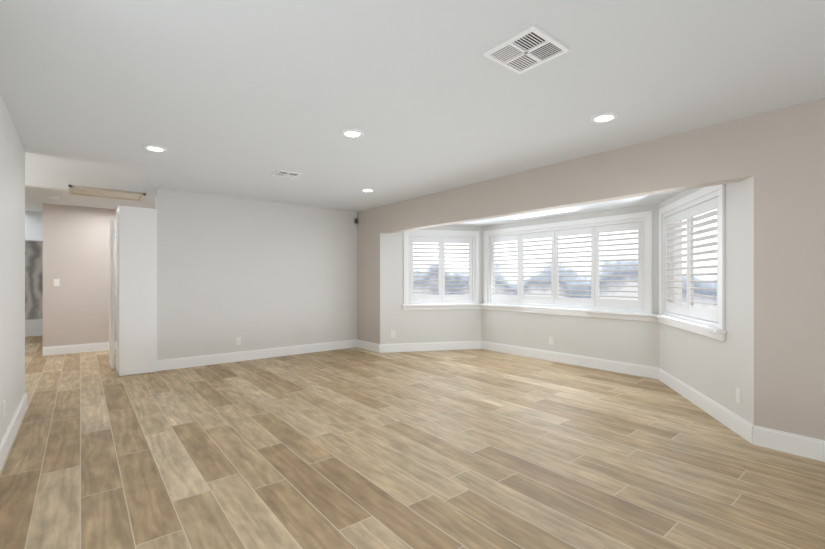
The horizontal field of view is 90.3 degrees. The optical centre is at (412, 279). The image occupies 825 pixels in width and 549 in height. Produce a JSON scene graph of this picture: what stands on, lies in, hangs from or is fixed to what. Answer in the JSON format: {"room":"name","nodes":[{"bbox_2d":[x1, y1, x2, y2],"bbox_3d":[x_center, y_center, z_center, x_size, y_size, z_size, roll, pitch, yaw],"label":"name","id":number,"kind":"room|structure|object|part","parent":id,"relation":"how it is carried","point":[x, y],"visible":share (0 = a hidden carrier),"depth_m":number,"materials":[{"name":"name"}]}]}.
{"room":"empty living room","nodes":[
{"label":"empty living room","id":0,"kind":"room"},
{"bbox_2d":[0,95,24,442],"bbox_3d":[-1.309,0.000,0.870,0.120,2.440,7.700,0,0,-39],"label":"wall","id":1,"kind":"structure","parent":0,"point":[12,271],"depth_m":3.13,"materials":[{"name":"paint"}]},
{"bbox_2d":[3,399,5,418],"bbox_3d":[-2.801,0.890,2.815,0.010,0.116,0.072,0,0,-39],"label":"outlet","id":2,"kind":"object","parent":1,"relation":"attached to","point":[4,408],"visible":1,"depth_m":2.81,"materials":[{"name":"white plastic"}]},
{"bbox_2d":[0,393,26,470],"bbox_3d":[-1.304,1.150,0.970,0.014,0.140,7.550,0,0,-39],"label":"baseboard","id":3,"kind":"structure","parent":1,"relation":"attached to","point":[8,438],"depth_m":3.07,"materials":[{"name":"white paint"}]},
{"bbox_2d":[25,241,42,319],"bbox_3d":[-8.444,0.000,8.680,4.200,2.440,0.120,0,0,-39],"label":"wall","id":4,"kind":"structure","parent":0,"point":[33,279],"depth_m":8.83,"materials":[{"name":"stone"}]},
{"bbox_2d":[25,329,42,336],"bbox_3d":[-8.927,1.150,8.203,2.610,0.140,0.014,0,0,-39],"label":"baseboard","id":5,"kind":"structure","parent":4,"relation":"attached to","point":[38,332],"depth_m":8.83,"materials":[{"name":"white paint"}]},
{"bbox_2d":[25,319,42,329],"bbox_3d":[-8.922,0.970,8.197,2.610,0.220,0.030,0,0,-39],"label":"trim","id":6,"kind":"structure","parent":4,"relation":"attached to","point":[34,324],"depth_m":8.82,"materials":[{"name":"white paint"}]},
{"bbox_2d":[25,211,42,241],"bbox_3d":[-7.751,-0.960,6.752,2.610,0.520,0.250,0,0,-39],"label":"wall","id":7,"kind":"structure","parent":0,"point":[33,226],"depth_m":7.36,"materials":[{"name":"paint"}]},
{"bbox_2d":[43,203,115,346],"bbox_3d":[-5.032,0.000,7.326,2.340,2.440,0.120,0,0,-39],"label":"wall","id":8,"kind":"structure","parent":0,"point":[76,263],"depth_m":6.81,"materials":[{"name":"beige paint"}]},
{"bbox_2d":[54,279,59,285],"bbox_3d":[-5.767,0.050,6.645,0.072,0.116,0.013,0,0,-39],"label":"light switch","id":9,"kind":"object","parent":8,"relation":"attached to","point":[56,282],"visible":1,"depth_m":6.64,"materials":[{"name":"white plastic"}]},
{"bbox_2d":[43,342,115,355],"bbox_3d":[-5.036,1.150,7.236,2.220,0.140,0.014,0,0,-39],"label":"baseboard","id":10,"kind":"structure","parent":8,"relation":"attached to","point":[71,349],"depth_m":6.80,"materials":[{"name":"white paint"}]},
{"bbox_2d":[155,188,356,359],"bbox_3d":[-2.186,0.000,6.529,3.240,2.440,0.120,0,0,-39],"label":"wall","id":11,"kind":"structure","parent":0,"point":[256,274],"depth_m":6.22,"materials":[{"name":"paint"}]},
{"bbox_2d":[236,337,240,344],"bbox_3d":[-2.596,0.920,6.114,0.072,0.116,0.010,0,0,-39],"label":"electrical outlet","id":12,"kind":"object","parent":11,"relation":"attached to","point":[238,340],"visible":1,"depth_m":6.11,"materials":[{"name":"white plastic"}]},
{"bbox_2d":[157,339,356,370],"bbox_3d":[-2.202,1.150,6.430,3.090,0.140,0.014,0,0,-39],"label":"baseboard","id":13,"kind":"structure","parent":11,"relation":"attached to","point":[179,363],"depth_m":6.21,"materials":[{"name":"white paint"}]},
{"bbox_2d":[0,336,824,548],"bbox_3d":[-2.121,1.280,4.684,9.000,0.120,14.650,0,0,-39],"label":"floor","id":14,"kind":"structure","parent":0,"point":[354,448],"depth_m":2.73,"materials":[{"name":"brown wood"}]},
{"bbox_2d":[116,206,156,376],"bbox_3d":[-3.671,0.145,5.455,0.410,2.150,0.500,0,0,-39],"label":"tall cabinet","id":15,"kind":"object","parent":14,"relation":"on","point":[136,290],"visible":1,"depth_m":5.26,"materials":[{"name":"white paint"}]},
{"bbox_2d":[109,219,115,368],"bbox_3d":[-4.217,0.194,5.757,0.048,2.028,0.544,0,0,-39],"label":"door leaf","id":16,"kind":"structure","parent":15,"relation":"attached to","point":[112,290],"depth_m":5.55,"materials":[{"name":"white paint"}]},
{"bbox_2d":[0,0,824,211],"bbox_3d":[-2.808,-1.280,4.128,7.230,0.120,14.650,0,0,-39],"label":"ceiling","id":17,"kind":"structure","parent":0,"point":[245,99],"depth_m":2.59,"materials":[{"name":"paint"}]},
{"bbox_2d":[68,185,145,201],"bbox_3d":[-4.285,-1.205,5.769,0.840,0.030,0.600,0,0,-39],"label":"ceiling hatch","id":18,"kind":"object","parent":17,"relation":"attached to","point":[102,193],"visible":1,"depth_m":5.76,"materials":[{"name":"beige wood"}]},
{"bbox_2d":[143,145,166,151],"bbox_3d":[-2.387,-1.214,3.806,0.190,0.012,0.190,0,0,-39],"label":"recessed light","id":19,"kind":"object","parent":17,"relation":"in","point":[156,146],"depth_m":3.79,"materials":[{"name":"white paint"}]},
{"bbox_3d":[-2.387,-1.216,3.806,0.122,0.008,0.122,0,0,-39],"label":"recessed ceiling light lens","id":20,"kind":"part","parent":19,"relation":"part of","materials":[{"name":"white plastic"}]},
{"bbox_2d":[271,170,301,178],"bbox_3d":[-1.457,-1.214,4.739,0.264,0.012,0.264,0,0,-39],"label":"ceiling vent","id":21,"kind":"object","parent":17,"relation":"in","point":[285,174],"visible":1,"depth_m":4.74,"materials":[{"name":"white metal"}]},
{"bbox_2d":[341,129,363,137],"bbox_3d":[-0.501,-1.214,3.416,0.190,0.012,0.190,0,0,-39],"label":"recessed light","id":22,"kind":"object","parent":17,"relation":"in","point":[343,132],"depth_m":3.40,"materials":[{"name":"white paint"}]},
{"bbox_3d":[-0.501,-1.216,3.416,0.122,0.008,0.122,0,0,-39],"label":"recessed ceiling light lens","id":23,"kind":"part","parent":22,"relation":"part of","materials":[{"name":"white plastic"}]},
{"bbox_2d":[361,188,374,191],"bbox_3d":[-0.608,-1.214,5.581,0.190,0.012,0.190,0,0,-39],"label":"recessed light","id":24,"kind":"object","parent":17,"relation":"in","point":[367,189],"visible":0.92,"depth_m":5.53,"materials":[{"name":"white paint"}]},
{"bbox_2d":[483,25,569,73],"bbox_3d":[0.607,-1.214,2.190,0.319,0.012,0.319,0,0,-39],"label":"ceiling vent","id":25,"kind":"object","parent":17,"relation":"in","point":[533,46],"visible":1,"depth_m":2.18,"materials":[{"name":"white metal"}]},
{"bbox_2d":[590,112,617,122],"bbox_3d":[1.440,-1.214,3.084,0.190,0.012,0.190,0,0,-39],"label":"recessed light","id":26,"kind":"object","parent":17,"relation":"in","point":[594,117],"depth_m":3.07,"materials":[{"name":"white paint"}]},
{"bbox_3d":[1.440,-1.216,3.084,0.122,0.008,0.122,0,0,-39],"label":"recessed ceiling light lens","id":27,"kind":"part","parent":26,"relation":"part of","materials":[{"name":"white plastic"}]},
{"bbox_2d":[380,226,480,343],"bbox_3d":[0.418,0.000,7.131,2.002,2.440,0.150,0,0,-13],"label":"wall","id":28,"kind":"structure","parent":0,"point":[423,326],"depth_m":6.94,"materials":[{"name":"paint"}]},
{"bbox_2d":[380,341,480,352],"bbox_3d":[0.339,1.150,7.029,1.802,0.140,0.014,0,0,-13],"label":"baseboard","id":29,"kind":"structure","parent":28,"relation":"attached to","point":[413,347],"depth_m":7.01,"materials":[{"name":"white paint"}]},
{"bbox_2d":[404,229,478,303],"bbox_3d":[0.495,-0.205,7.138,1.355,1.290,0.170,0,0,-13],"label":"window","id":30,"kind":"structure","parent":28,"relation":"in","point":[475,234],"depth_m":7.09,"materials":[{"name":"white paint"}]},
{"bbox_2d":[408,234,473,303],"bbox_3d":[0.504,-0.176,7.100,1.191,1.184,0.079,0,0,-13],"label":"window shutter","id":31,"kind":"object","parent":30,"relation":"attached to","point":[441,297],"visible":1,"depth_m":7.09,"materials":[{"name":"white paint"}]},
{"bbox_2d":[444,190,683,226],"bbox_3d":[1.732,-1.135,5.533,1.745,0.410,4.980,0,0,-39],"label":"ceiling","id":32,"kind":"structure","parent":0,"point":[624,203],"depth_m":5.45,"materials":[{"name":"paint"}]},
{"bbox_2d":[481,204,681,367],"bbox_3d":[2.174,0.000,6.174,0.150,2.440,3.260,0,0,-39],"label":"wall","id":33,"kind":"structure","parent":0,"point":[629,341],"depth_m":5.75,"materials":[{"name":"paint"}]},
{"bbox_2d":[549,337,552,344],"bbox_3d":[2.081,0.920,6.163,0.010,0.116,0.072,0,0,-39],"label":"outlet","id":34,"kind":"object","parent":33,"relation":"attached to","point":[550,340],"visible":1,"depth_m":6.15,"materials":[{"name":"white plastic"}]},
{"bbox_2d":[402,303,726,340],"bbox_3d":[1.712,0.470,5.566,1.366,0.100,4.476,0,0,-39],"label":"window sill","id":35,"kind":"structure","parent":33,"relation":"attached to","point":[707,331],"depth_m":5.60,"materials":[{"name":"white paint"}]},
{"bbox_2d":[484,211,651,312],"bbox_3d":[2.166,-0.205,6.168,0.170,1.290,2.710,0,0,-39],"label":"window","id":36,"kind":"structure","parent":33,"relation":"in","point":[647,215],"depth_m":5.54,"materials":[{"name":"white paint"}]},
{"bbox_2d":[488,218,644,312],"bbox_3d":[2.136,-0.176,6.143,0.079,1.184,2.546,0,0,-39],"label":"window shutter","id":37,"kind":"object","parent":36,"relation":"attached to","point":[594,302],"visible":0.98,"depth_m":5.91,"materials":[{"name":"white paint"}]},
{"bbox_2d":[481,341,657,378],"bbox_3d":[2.110,1.150,6.122,0.014,0.140,2.860,0,0,-39],"label":"baseboard","id":38,"kind":"structure","parent":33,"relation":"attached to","point":[625,368],"depth_m":5.82,"materials":[{"name":"white paint"}]},
{"bbox_2d":[357,98,824,439],"bbox_3d":[1.755,0.000,4.117,0.150,2.440,8.890,0,0,-39],"label":"wall","id":39,"kind":"structure","parent":0,"point":[778,155],"depth_m":3.02,"materials":[{"name":"beige paint"}]},
{"bbox_2d":[357,339,379,352],"bbox_3d":[-0.779,1.150,7.116,0.014,0.140,0.740,0,0,-39],"label":"baseboard","id":40,"kind":"structure","parent":39,"relation":"attached to","point":[371,346],"depth_m":7.08,"materials":[{"name":"white paint"}]},
{"bbox_2d":[753,425,824,461],"bbox_3d":[3.460,1.150,1.882,0.014,0.140,2.970,0,0,-39],"label":"baseboard","id":41,"kind":"structure","parent":39,"relation":"attached to","point":[801,445],"depth_m":2.88,"materials":[{"name":"white paint"}]},
{"bbox_2d":[659,176,753,424],"bbox_3d":[2.870,0.000,4.107,0.150,2.440,2.234,0,0,14],"label":"wall","id":42,"kind":"structure","parent":0,"point":[717,371],"depth_m":3.35,"materials":[{"name":"paint"}]},
{"bbox_2d":[659,184,724,328],"bbox_3d":[2.880,-0.205,4.189,0.170,1.290,1.550,0,0,14],"label":"window","id":43,"kind":"structure","parent":42,"relation":"in","point":[696,195],"depth_m":3.92,"materials":[{"name":"white paint"}]},
{"bbox_2d":[664,192,717,326],"bbox_3d":[2.842,-0.176,4.198,0.079,1.184,1.386,0,0,14],"label":"window shutter","id":44,"kind":"object","parent":43,"relation":"attached to","point":[689,310],"visible":0.92,"depth_m":4.15,"materials":[{"name":"white paint"}]},
{"bbox_2d":[658,368,752,443],"bbox_3d":[2.766,1.150,4.029,0.014,0.140,2.034,0,0,14],"label":"baseboard","id":45,"kind":"structure","parent":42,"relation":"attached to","point":[738,425],"depth_m":3.66,"materials":[{"name":"white paint"}]},
{"bbox_2d":[736,387,741,404],"bbox_3d":[2.575,0.920,3.239,0.010,0.116,0.072,0,0,14],"label":"outlet","id":46,"kind":"object","parent":42,"relation":"attached to","point":[738,395],"visible":1,"depth_m":3.22,"materials":[{"name":"white plastic"}]},
{"label":"outside","id":47,"kind":"structure","parent":0,"visible":0},
{"bbox_2d":[413,209,716,308],"bbox_3d":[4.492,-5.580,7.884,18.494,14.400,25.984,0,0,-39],"label":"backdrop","id":48,"kind":"structure","parent":47,"point":[707,292],"depth_m":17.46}
]}

